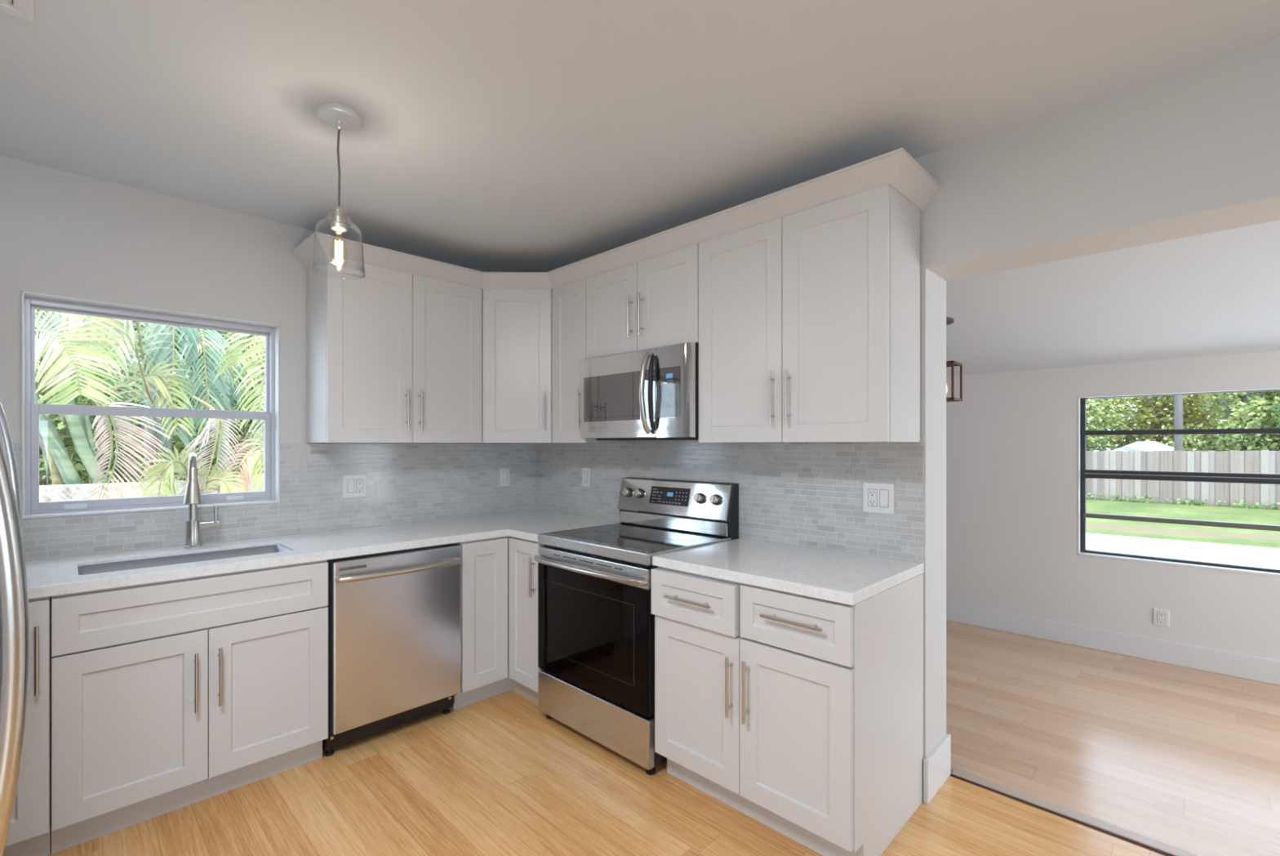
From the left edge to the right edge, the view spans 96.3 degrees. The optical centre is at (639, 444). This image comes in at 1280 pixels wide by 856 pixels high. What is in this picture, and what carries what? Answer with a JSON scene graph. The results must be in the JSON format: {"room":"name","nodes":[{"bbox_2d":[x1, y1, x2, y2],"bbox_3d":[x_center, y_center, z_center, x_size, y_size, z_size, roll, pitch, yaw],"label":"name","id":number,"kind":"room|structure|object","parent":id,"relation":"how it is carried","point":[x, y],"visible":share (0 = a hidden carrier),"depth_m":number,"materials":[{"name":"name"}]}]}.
{"room":"kitchen","nodes":[
{"label":"kitchen","id":0,"kind":"room"},
{"bbox_2d":[0,155,535,785],"bbox_3d":[-2.328,0.130,2.478,0.200,2.477,4.400,0,0,44],"label":"wall","id":1,"kind":"structure","parent":0,"point":[63,233],"depth_m":2.49,"materials":[{"name":"grey paint"}]},
{"bbox_2d":[22,291,279,518],"bbox_3d":[-2.152,-0.153,2.594,0.138,0.888,0.875,0,0,44],"label":"window","id":2,"kind":"structure","parent":1,"relation":"in","point":[32,508],"depth_m":2.50,"materials":[{"name":"white metal"}]},
{"bbox_2d":[13,442,536,559],"bbox_3d":[-2.187,0.252,2.474,0.007,0.513,4.193,0,0,44],"label":"backsplash","id":3,"kind":"structure","parent":1,"relation":"attached to","point":[406,482],"depth_m":3.05,"materials":[{"name":"grey tile"}]},
{"bbox_2d":[342,473,366,497],"bbox_3d":[-1.548,0.226,3.113,0.013,0.125,0.124,0,0,44],"label":"outlet switch plate","id":4,"kind":"object","parent":3,"relation":"attached to","point":[353,485],"visible":1,"depth_m":3.11,"materials":[{"name":"white plastic"}]},
{"bbox_2d":[356,479,362,491],"bbox_3d":[-1.533,0.226,3.130,0.010,0.068,0.033,0,0,44],"label":"receptacle","id":5,"kind":"object","parent":4,"relation":"attached to","point":[359,482],"depth_m":3.13,"materials":[{"name":"white plastic"}]},
{"bbox_2d":[499,467,509,486],"bbox_3d":[-0.891,0.216,3.783,0.013,0.120,0.072,0,0,44],"label":"light switch","id":6,"kind":"object","parent":3,"relation":"attached to","point":[504,472],"visible":1,"depth_m":3.78,"materials":[{"name":"white plastic"}]},
{"bbox_2d":[306,255,481,442],"bbox_3d":[-1.300,-0.456,3.117,0.354,0.896,0.821,0,0,44],"label":"upper cabinet","id":7,"kind":"object","parent":1,"relation":"attached to","point":[393,356],"visible":1,"depth_m":2.94,"materials":[{"name":"white paint"}]},
{"bbox_2d":[290,147,941,288],"bbox_3d":[-0.251,-0.938,2.742,2.994,0.076,0.958,0,0,18],"label":"crown molding","id":8,"kind":"structure","parent":7,"relation":"attached to","point":[897,168],"depth_m":2.59,"materials":[{"name":"white paint"}]},
{"bbox_2d":[0,0,1279,271],"bbox_3d":[0.116,-1.209,0.258,6.800,0.200,4.650,0,0,44],"label":"ceiling","id":9,"kind":"structure","parent":0,"point":[492,135],"depth_m":1.80,"materials":[{"name":"white paint"}]},
{"bbox_2d":[0,0,34,22],"bbox_3d":[-1.575,-1.102,1.279,0.305,0.014,0.302,0,0,44],"label":"ceiling vent","id":10,"kind":"object","parent":9,"relation":"in","point":[22,9],"visible":1,"depth_m":1.44,"materials":[{"name":"white metal"}]},
{"bbox_2d":[311,102,365,279],"bbox_3d":[-1.012,-0.843,1.927,0.162,0.533,0.162,0,0,44],"label":"pendant lamp","id":11,"kind":"object","parent":9,"relation":"hanging from","point":[336,116],"visible":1,"depth_m":1.92,"materials":[{"name":"clear glass"}]},
{"bbox_2d":[330,205,346,232],"bbox_3d":[-1.012,-0.757,1.927,0.048,0.078,0.048,0,0,44],"label":"socket","id":12,"kind":"object","parent":11,"relation":"attached to","point":[338,225],"depth_m":1.91,"materials":[{"name":"silver metal"}]},
{"bbox_2d":[46,619,1279,855],"bbox_3d":[0.986,1.428,1.288,6.600,0.120,6.940,0,0,44],"label":"floor","id":13,"kind":"structure","parent":0,"point":[492,775],"depth_m":2.29,"materials":[{"name":"brown wood"}]},
{"bbox_2d":[0,402,30,855],"bbox_3d":[-1.738,0.478,0.966,0.900,1.780,0.988,0,0,44],"label":"refrigerator","id":14,"kind":"object","parent":13,"relation":"on","point":[15,642],"visible":1,"depth_m":1.02,"materials":[{"name":"grey metal"}]},
{"bbox_2d":[2,595,50,855],"bbox_3d":[-2.249,0.931,1.930,0.660,0.874,0.368,0,0,44],"label":"base cabinet","id":15,"kind":"object","parent":13,"relation":"on","point":[29,828],"visible":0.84,"depth_m":1.84,"materials":[{"name":"white paint"}]},
{"bbox_2d":[51,560,328,853],"bbox_3d":[-1.829,0.931,2.359,0.660,0.874,0.827,0,0,44],"label":"base cabinet","id":16,"kind":"object","parent":13,"relation":"on","point":[167,695],"visible":0.94,"depth_m":2.10,"materials":[{"name":"white paint"}]},
{"bbox_2d":[322,542,461,755],"bbox_3d":[-1.296,0.934,2.846,0.660,0.868,0.604,0,0,44],"label":"dishwasher","id":17,"kind":"object","parent":13,"relation":"on","point":[394,617],"visible":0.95,"depth_m":2.63,"materials":[{"name":"silver metal"}]},
{"bbox_2d":[450,535,544,709],"bbox_3d":[-0.709,0.931,3.332,0.898,0.874,0.893,0,0,44],"label":"base cabinet","id":18,"kind":"object","parent":13,"relation":"on","point":[500,575],"visible":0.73,"depth_m":3.00,"materials":[{"name":"white paint"}]},
{"bbox_2d":[25,510,620,599],"bbox_3d":[-1.357,0.473,2.669,0.904,0.037,2.752,0,0,44],"label":"countertop","id":19,"kind":"structure","parent":18,"relation":"on","point":[52,576],"depth_m":2.53,"materials":[{"name":"white stone"}]},
{"bbox_2d":[77,544,289,574],"bbox_3d":[-1.824,0.574,2.337,0.308,0.211,0.671,0,0,44],"label":"sink","id":20,"kind":"object","parent":19,"relation":"in","point":[203,556],"visible":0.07,"depth_m":2.42,"materials":[{"name":"silver metal"}]},
{"bbox_2d":[183,452,219,547],"bbox_3d":[-1.906,0.244,2.496,0.127,0.421,0.233,0,0,-38],"label":"faucet","id":21,"kind":"object","parent":19,"relation":"on","point":[193,496],"visible":1,"depth_m":2.52,"materials":[{"name":"silver metal"}]},
{"bbox_2d":[533,476,738,774],"bbox_3d":[-0.037,0.779,2.806,0.770,1.178,0.705,0,0,44],"label":"electric range","id":22,"kind":"object","parent":13,"relation":"on","point":[596,620],"visible":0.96,"depth_m":2.63,"materials":[{"name":"silver metal"}]},
{"bbox_2d":[547,522,728,551],"bbox_3d":[-0.019,0.454,2.823,0.748,0.013,0.525,0,0,44],"label":"cooktop","id":23,"kind":"object","parent":22,"relation":"in","point":[644,536],"depth_m":2.79,"materials":[{"name":"grey glass"}]},
{"bbox_2d":[651,488,687,503],"bbox_3d":[0.151,0.273,3.010,0.241,0.066,0.016,0,0,44],"label":"control panel","id":24,"kind":"object","parent":22,"relation":"attached to","point":[659,495],"depth_m":3.01,"materials":[{"name":"grey plastic"}]},
{"bbox_2d":[651,565,923,855],"bbox_3d":[0.557,0.931,2.254,0.832,0.874,0.674,0,0,44],"label":"base cabinet","id":25,"kind":"object","parent":13,"relation":"on","point":[802,715],"visible":0.93,"depth_m":1.98,"materials":[{"name":"white paint"}]},
{"bbox_2d":[652,537,923,604],"bbox_3d":[0.569,0.473,2.268,0.839,0.037,0.628,0,0,44],"label":"countertop","id":26,"kind":"structure","parent":25,"relation":"on","point":[843,577],"depth_m":2.14,"materials":[{"name":"white stone"}]},
{"bbox_2d":[950,773,1173,855],"bbox_3d":[1.909,1.367,1.763,1.746,0.002,0.014,0,0,44],"label":"threshold gap","id":27,"kind":"object","parent":13,"relation":"on","point":[951,774],"visible":1,"depth_m":2.10,"materials":[{"name":"brown"}]},
{"bbox_2d":[951,767,1199,855],"bbox_3d":[1.932,1.365,1.787,1.746,0.007,0.053,0,0,44],"label":"threshold","id":28,"kind":"object","parent":13,"relation":"on","point":[1132,835],"visible":1,"depth_m":2.10,"materials":[{"name":"beige wood"}]},
{"bbox_2d":[914,38,1279,758],"bbox_3d":[1.656,0.179,1.829,6.800,2.577,0.250,0,0,44],"label":"wall","id":29,"kind":"structure","parent":0,"point":[1195,150],"depth_m":1.87,"materials":[{"name":"grey paint"}]},
{"bbox_2d":[481,288,552,442],"bbox_3d":[-0.713,-0.456,3.540,0.601,0.896,0.601,0,0,44],"label":"upper cabinet","id":30,"kind":"object","parent":29,"relation":"attached to","point":[517,324],"visible":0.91,"depth_m":3.32,"materials":[{"name":"white paint"}]},
{"bbox_2d":[552,278,627,442],"bbox_3d":[-0.303,-0.456,3.312,0.299,0.896,0.354,0,0,44],"label":"upper cabinet","id":31,"kind":"object","parent":29,"relation":"attached to","point":[569,300],"visible":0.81,"depth_m":3.23,"materials":[{"name":"white paint"}]},
{"bbox_2d":[586,243,698,358],"bbox_3d":[0.081,-0.681,2.936,0.772,0.446,0.354,0,0,44],"label":"upper cabinet","id":32,"kind":"object","parent":29,"relation":"attached to","point":[653,302],"visible":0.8,"depth_m":2.79,"materials":[{"name":"white paint"}]},
{"bbox_2d":[580,342,698,439],"bbox_3d":[0.053,-0.238,2.907,0.768,0.432,0.433,0,0,44],"label":"microwave","id":33,"kind":"object","parent":32,"relation":"attached to","point":[652,393],"visible":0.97,"depth_m":2.73,"materials":[{"name":"silver metal"}]},
{"bbox_2d":[535,435,924,576],"bbox_3d":[0.186,0.238,3.090,2.535,0.540,0.007,0,0,44],"label":"backsplash","id":34,"kind":"structure","parent":29,"relation":"attached to","point":[800,494],"depth_m":2.62,"materials":[{"name":"grey tile"}]},
{"bbox_2d":[582,466,590,486],"bbox_3d":[-0.339,0.204,3.590,0.078,0.120,0.013,0,0,44],"label":"light switch","id":35,"kind":"object","parent":34,"relation":"attached to","point":[585,470],"visible":1,"depth_m":3.58,"materials":[{"name":"white plastic"}]},
{"bbox_2d":[862,481,894,514],"bbox_3d":[0.962,0.217,2.315,0.125,0.122,0.013,0,0,44],"label":"outlet switch plate","id":36,"kind":"object","parent":34,"relation":"attached to","point":[877,497],"visible":1,"depth_m":2.31,"materials":[{"name":"white plastic"}]},
{"bbox_2d":[868,488,876,506],"bbox_3d":[0.947,0.217,2.332,0.033,0.068,0.010,0,0,44],"label":"receptacle","id":37,"kind":"object","parent":36,"relation":"attached to","point":[872,492],"depth_m":2.33,"materials":[{"name":"white plastic"}]},
{"bbox_2d":[698,183,919,442],"bbox_3d":[0.656,-0.456,2.372,0.836,0.896,0.354,0,0,44],"label":"upper cabinet","id":38,"kind":"object","parent":29,"relation":"attached to","point":[809,319],"visible":1,"depth_m":2.18,"materials":[{"name":"white paint"}]},
{"bbox_2d":[923,733,951,803],"bbox_3d":[1.187,1.286,2.286,0.018,0.165,0.278,0,0,44],"label":"baseboard","id":39,"kind":"structure","parent":29,"relation":"attached to","point":[937,764],"depth_m":2.26,"materials":[{"name":"white paint"}]},
{"bbox_2d":[946,351,1279,660],"bbox_3d":[3.273,0.218,3.765,6.400,2.500,0.200,0,0,44],"label":"wall","id":40,"kind":"structure","parent":0,"point":[1012,437],"depth_m":3.99,"materials":[{"name":"white paint"}]},
{"bbox_2d":[946,601,1279,684],"bbox_3d":[3.126,1.299,3.758,6.200,0.138,0.016,0,0,44],"label":"baseboard","id":41,"kind":"structure","parent":40,"relation":"attached to","point":[1220,661],"depth_m":3.72,"materials":[{"name":"white paint"}]},
{"bbox_2d":[1153,607,1168,626],"bbox_3d":[3.282,1.087,3.610,0.074,0.103,0.010,0,0,44],"label":"wall outlet","id":42,"kind":"object","parent":40,"relation":"attached to","point":[1161,616],"visible":1,"depth_m":3.61,"materials":[{"name":"white plastic"}]},
{"bbox_2d":[1157,611,1164,622],"bbox_3d":[3.282,1.087,3.610,0.033,0.068,0.010,0,0,44],"label":"receptacle","id":43,"kind":"object","parent":42,"relation":"attached to","point":[1161,615],"depth_m":3.61,"materials":[{"name":"white plastic"}]},
{"bbox_2d":[1078,387,1279,576],"bbox_3d":[3.735,0.216,3.240,2.004,1.076,0.104,0,0,44],"label":"window","id":44,"kind":"structure","parent":40,"relation":"in","point":[1244,477],"depth_m":3.63,"materials":[{"name":"black metal"}]},
{"bbox_2d":[946,220,1279,376],"bbox_3d":[2.559,-0.940,3.037,6.400,0.984,2.740,0,0,44],"label":"ceiling","id":45,"kind":"structure","parent":0,"point":[1215,293],"depth_m":3.00,"materials":[{"name":"white paint"}]},
{"bbox_2d":[946,316,962,401],"bbox_3d":[1.820,-0.508,3.453,0.176,0.496,0.176,0,0,44],"label":"lantern pendant","id":46,"kind":"object","parent":45,"relation":"hanging from","point":[949,321],"visible":0.39,"depth_m":3.39,"materials":[{"name":"grey metal"}]},
{"bbox_3d":[-7.958,1.743,6.734,13.800,0.350,11.800,0,0,44],"label":"ground","id":47,"kind":"structure","parent":0,"visible":0},
{"bbox_2d":[35,372,79,484],"bbox_3d":[-6.605,0.339,5.851,1.554,2.473,1.990,0,0,44],"label":"shrub","id":48,"kind":"object","parent":47,"relation":"on","point":[42,446],"visible":0.02,"depth_m":6.12,"materials":[{"name":"green plant"}]},
{"bbox_2d":[35,309,129,484],"bbox_3d":[-4.549,-0.002,4.350,1.128,3.162,1.987,0,0,-38],"label":"areca palm","id":49,"kind":"object","parent":47,"relation":"on","point":[59,362],"visible":0.52,"depth_m":3.94,"materials":[{"name":"green plant"}]},
{"bbox_2d":[86,400,170,499],"bbox_3d":[-3.775,0.100,4.238,0.494,0.962,0.137,0,0,-24],"label":"frond","id":50,"kind":"object","parent":49,"relation":"hanging from","point":[127,426],"visible":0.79,"depth_m":4.22,"materials":[{"name":"plant"}]},
{"bbox_2d":[39,480,186,502],"bbox_3d":[-5.449,0.953,4.079,0.200,1.230,3.520,0,0,44],"label":"wall","id":51,"kind":"structure","parent":47,"relation":"on","point":[62,491],"depth_m":4.77,"materials":[{"name":"white paint"}]},
{"bbox_2d":[35,312,195,481],"bbox_3d":[-4.622,-0.206,4.847,2.133,3.550,1.229,0,0,44],"label":"areca palm","id":52,"kind":"object","parent":47,"relation":"on","point":[155,380],"visible":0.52,"depth_m":4.65,"materials":[{"name":"green plant"}]},
{"bbox_2d":[35,316,235,484],"bbox_3d":[-5.798,0.072,6.518,1.816,3.004,2.198,0,0,44],"label":"shrub","id":53,"kind":"object","parent":47,"relation":"on","point":[78,466],"visible":0.1,"depth_m":6.33,"materials":[{"name":"green plant"}]},
{"bbox_2d":[35,309,263,484],"bbox_3d":[-6.887,-0.715,9.086,1.995,5.730,10.577,0,0,43],"label":"hedge","id":54,"kind":"object","parent":47,"relation":"on","point":[82,472],"visible":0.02,"depth_m":8.21,"materials":[{"name":"green plant"}]},
{"bbox_2d":[154,324,172,480],"bbox_3d":[-4.960,-1.014,6.218,1.784,5.165,1.854,0,0,34],"label":"trunk","id":55,"kind":"object","parent":47,"relation":"on","point":[168,446],"visible":0.02,"depth_m":6.07,"materials":[{"name":"grey plant"}]},
{"bbox_2d":[104,321,264,475],"bbox_3d":[-4.088,-0.017,5.384,0.856,3.173,1.218,0,0,7],"label":"areca palm","id":56,"kind":"object","parent":47,"relation":"on","point":[223,383],"visible":0.5,"depth_m":5.12,"materials":[{"name":"green plant"}]},
{"bbox_2d":[134,443,247,496],"bbox_3d":[-3.409,0.778,4.394,0.426,1.582,0.633,0,0,3],"label":"areca palm","id":57,"kind":"object","parent":47,"relation":"on","point":[168,473],"visible":0.53,"depth_m":4.29,"materials":[{"name":"green plant"}]},
{"bbox_2d":[133,358,265,479],"bbox_3d":[-5.330,0.210,7.530,1.622,2.727,2.015,0,0,44],"label":"shrub","id":58,"kind":"object","parent":47,"relation":"on","point":[242,429],"visible":0.04,"depth_m":7.43,"materials":[{"name":"green plant"}]},
{"bbox_2d":[185,474,263,493],"bbox_3d":[-2.619,0.938,7.053,0.220,1.260,4.670,0,0,44],"label":"wall","id":59,"kind":"structure","parent":47,"relation":"on","point":[251,487],"depth_m":5.60,"materials":[{"name":"white paint"}]},
{"bbox_2d":[213,332,265,493],"bbox_3d":[-2.992,0.084,5.032,0.848,2.973,1.336,0,0,8],"label":"areca palm","id":60,"kind":"object","parent":47,"relation":"on","point":[250,464],"visible":0.23,"depth_m":4.62,"materials":[{"name":"green plant"}]},
{"bbox_2d":[172,395,242,494],"bbox_3d":[-3.493,0.127,4.598,0.204,1.037,0.486,0,0,34],"label":"frond","id":61,"kind":"object","parent":60,"relation":"hanging from","point":[210,425],"visible":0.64,"depth_m":4.61,"materials":[{"name":"plant"}]},
{"bbox_2d":[241,334,265,407],"bbox_3d":[-4.319,-0.174,7.947,1.669,3.491,2.049,0,0,44],"label":"shrub","id":62,"kind":"object","parent":47,"relation":"on","point":[247,341],"visible":0.02,"depth_m":7.34,"materials":[{"name":"green plant"}]},
{"label":"outside","id":63,"kind":"structure","parent":0,"visible":0},
{"bbox_2d":[1085,497,1279,548],"bbox_3d":[29.982,1.818,23.880,44.000,0.200,48.600,0,0,44],"label":"lawn","id":64,"kind":"structure","parent":63,"point":[1220,535],"depth_m":12.51,"materials":[{"name":"green plant"}]},
{"bbox_2d":[1085,396,1137,450],"bbox_3d":[16.537,-1.308,22.925,5.244,6.568,3.487,0,0,44],"label":"leafy tree","id":65,"kind":"object","parent":64,"relation":"on","point":[1091,442],"visible":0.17,"depth_m":21.19,"materials":[{"name":"green plant"}]},
{"bbox_2d":[1111,440,1173,451],"bbox_3d":[17.035,0.808,19.240,2.000,1.820,1.650,0,0,44],"label":"patio umbrella","id":66,"kind":"object","parent":64,"relation":"on","point":[1139,446],"visible":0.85,"depth_m":18.99,"materials":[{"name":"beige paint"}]},
{"bbox_2d":[1144,446,1159,448],"bbox_3d":[16.789,0.118,18.796,0.370,0.100,0.230,0,0,44],"label":"roof vent","id":67,"kind":"object","parent":66,"relation":"attached to","point":[1145,447],"depth_m":18.71,"materials":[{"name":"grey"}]},
{"bbox_2d":[1088,393,1230,450],"bbox_3d":[19.643,-1.427,21.834,4.284,6.300,2.920,0,0,44],"label":"leafy tree","id":68,"kind":"object","parent":64,"relation":"on","point":[1192,414],"visible":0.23,"depth_m":21.32,"materials":[{"name":"green plant"}]},
{"bbox_2d":[1173,394,1182,450],"bbox_3d":[16.639,-2.957,17.693,1.800,9.350,0.325,0,0,44],"label":"utility pole","id":69,"kind":"object","parent":64,"relation":"on","point":[1178,399],"visible":0.02,"depth_m":17.67,"materials":[{"name":"grey concrete"}]},
{"bbox_2d":[1085,390,1279,450],"bbox_3d":[24.329,-1.437,20.016,31.993,8.720,2.840,0,0,44],"label":"hedge","id":70,"kind":"object","parent":64,"relation":"on","point":[1138,398],"visible":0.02,"depth_m":23.50,"materials":[{"name":"green plant"}]},
{"bbox_2d":[1085,449,1279,508],"bbox_3d":[17.123,0.892,15.032,16.024,1.651,0.079,0,0,44],"label":"wooden fence","id":71,"kind":"object","parent":64,"relation":"on","point":[1262,461],"visible":0.38,"depth_m":16.41,"materials":[{"name":"grey wood"}]},
{"bbox_2d":[1085,492,1279,509],"bbox_3d":[16.289,1.667,15.593,10.147,0.347,0.298,0,0,44],"label":"weeds","id":72,"kind":"object","parent":64,"relation":"on","point":[1186,502],"visible":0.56,"depth_m":16.24,"materials":[{"name":"green plant"}]},
{"bbox_2d":[1166,390,1279,451],"bbox_3d":[19.116,-1.284,18.125,3.868,6.015,3.211,0,0,44],"label":"leafy tree","id":73,"kind":"object","parent":64,"relation":"on","point":[1242,412],"visible":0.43,"depth_m":17.82,"materials":[{"name":"green plant"}]},
{"bbox_2d":[1265,390,1279,426],"bbox_3d":[20.480,-1.229,16.044,4.172,6.556,3.194,0,0,44],"label":"leafy tree","id":74,"kind":"object","parent":64,"relation":"on","point":[1274,405],"visible":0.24,"depth_m":16.70,"materials":[{"name":"green plant"}]},
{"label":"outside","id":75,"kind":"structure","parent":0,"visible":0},
{"bbox_2d":[1085,533,1279,568],"bbox_3d":[10.666,1.715,4.166,44.000,0.006,10.600,0,0,44],"label":"patio","id":76,"kind":"structure","parent":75,"point":[1255,556],"depth_m":9.29,"materials":[{"name":"concrete"}]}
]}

